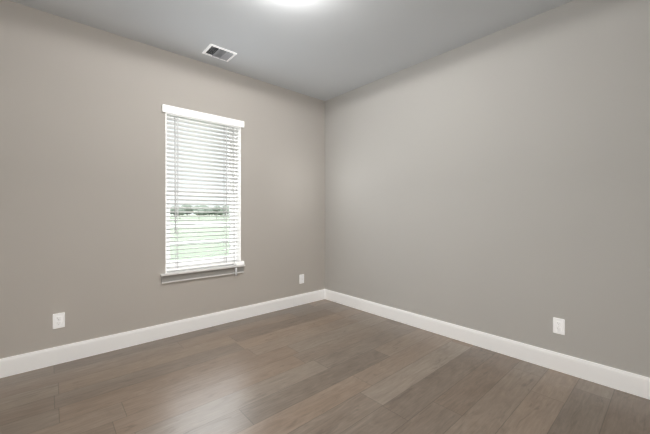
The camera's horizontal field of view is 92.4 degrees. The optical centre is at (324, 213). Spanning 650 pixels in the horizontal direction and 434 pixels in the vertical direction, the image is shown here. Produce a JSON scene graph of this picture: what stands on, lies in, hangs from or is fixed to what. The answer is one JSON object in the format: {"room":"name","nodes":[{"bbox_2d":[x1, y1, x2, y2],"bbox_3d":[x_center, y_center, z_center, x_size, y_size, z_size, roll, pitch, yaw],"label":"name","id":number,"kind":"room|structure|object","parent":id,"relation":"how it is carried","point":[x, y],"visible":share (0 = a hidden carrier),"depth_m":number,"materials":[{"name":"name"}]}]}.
{"room":"empty room","nodes":[
{"label":"empty room","id":0,"kind":"room"},
{"bbox_2d":[0,0,324,358],"bbox_3d":[-1.522,-0.187,3.140,3.850,2.740,0.250,0,0,-42],"label":"wall","id":1,"kind":"structure","parent":0,"point":[83,121],"depth_m":2.71,"materials":[{"name":"paint"}]},
{"bbox_2d":[53,312,64,328],"bbox_3d":[-2.099,0.846,2.456,0.072,0.116,0.009,0,0,-42],"label":"outlet","id":2,"kind":"object","parent":1,"relation":"attached to","point":[58,319],"visible":1,"depth_m":2.46,"materials":[{"name":"white plastic"}]},
{"bbox_2d":[166,116,235,270],"bbox_3d":[-1.328,-0.222,3.338,0.772,1.590,0.081,0,0,-42],"label":"window","id":3,"kind":"structure","parent":1,"relation":"in","point":[180,193],"depth_m":3.40,"materials":[{"name":"white plastic"}]},
{"bbox_2d":[160,264,244,283],"bbox_3d":[-1.259,0.618,3.253,0.862,0.090,0.141,0,0,-42],"label":"window sill","id":4,"kind":"structure","parent":1,"relation":"attached to","point":[212,271],"depth_m":3.18,"materials":[{"name":"white wood"}]},
{"bbox_2d":[162,104,243,275],"bbox_3d":[-1.240,-0.175,3.236,0.836,1.707,0.146,0,0,-42],"label":"window blind","id":5,"kind":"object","parent":1,"relation":"in","point":[172,111],"depth_m":3.24,"materials":[{"name":"white plastic"}]},
{"bbox_2d":[236,127,240,260],"bbox_3d":[-1.267,-0.222,3.270,0.772,1.590,0.102,0,0,-42],"label":"jamb","id":6,"kind":"object","parent":1,"relation":"attached to","point":[238,173],"depth_m":3.51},
{"bbox_2d":[299,274,303,283],"bbox_3d":[-0.299,0.852,4.045,0.072,0.116,0.018,0,0,-42],"label":"outlet","id":7,"kind":"object","parent":1,"relation":"attached to","point":[301,277],"visible":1,"depth_m":4.04,"materials":[{"name":"white plastic"}]},
{"bbox_2d":[10,0,572,100],"bbox_3d":[-0.151,-1.632,1.783,4.100,0.150,4.100,0,0,-42],"label":"ceiling","id":8,"kind":"structure","parent":0,"point":[324,50],"depth_m":2.61,"materials":[{"name":"paint"}]},
{"bbox_2d":[202,44,236,61],"bbox_3d":[-1.023,-1.548,3.021,0.260,0.017,0.214,0,0,-42],"label":"ceiling vent","id":9,"kind":"object","parent":8,"relation":"attached to","point":[212,50],"depth_m":3.01,"materials":[{"name":"white metal"}]},
{"bbox_2d":[0,299,649,433],"bbox_3d":[-0.151,1.243,1.783,4.100,0.120,4.100,0,0,-42],"label":"floor","id":10,"kind":"structure","parent":0,"point":[324,366],"depth_m":2.12,"materials":[{"name":"brown wood"}]},
{"bbox_2d":[325,0,649,377],"bbox_3d":[1.289,-0.187,3.060,0.250,2.740,4.100,0,0,-42],"label":"wall","id":11,"kind":"structure","parent":0,"point":[497,183],"depth_m":2.57,"materials":[{"name":"paint"}]},
{"bbox_2d":[0,289,649,399],"bbox_3d":[-0.151,1.116,1.783,3.600,0.134,3.600,0,0,-42],"label":"baseboard","id":12,"kind":"structure","parent":11,"relation":"attached to","point":[628,382],"depth_m":2.68,"materials":[{"name":"paint"}]},
{"bbox_2d":[553,317,564,334],"bbox_3d":[1.756,0.847,2.339,0.009,0.116,0.072,0,0,-42],"label":"outlet","id":13,"kind":"object","parent":11,"relation":"attached to","point":[558,324],"visible":1,"depth_m":2.34,"materials":[{"name":"white plastic"}]},
{"label":"outside","id":14,"kind":"structure","parent":0,"visible":0},
{"bbox_2d":[170,205,228,260],"bbox_3d":[-96.896,-2.937,199.273,613.799,10.061,419.730,0,0,-42],"label":"garden","id":15,"kind":"object","parent":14,"point":[171,218],"visible":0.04,"depth_m":22.63,"materials":[{"name":"green plant"}]}
]}

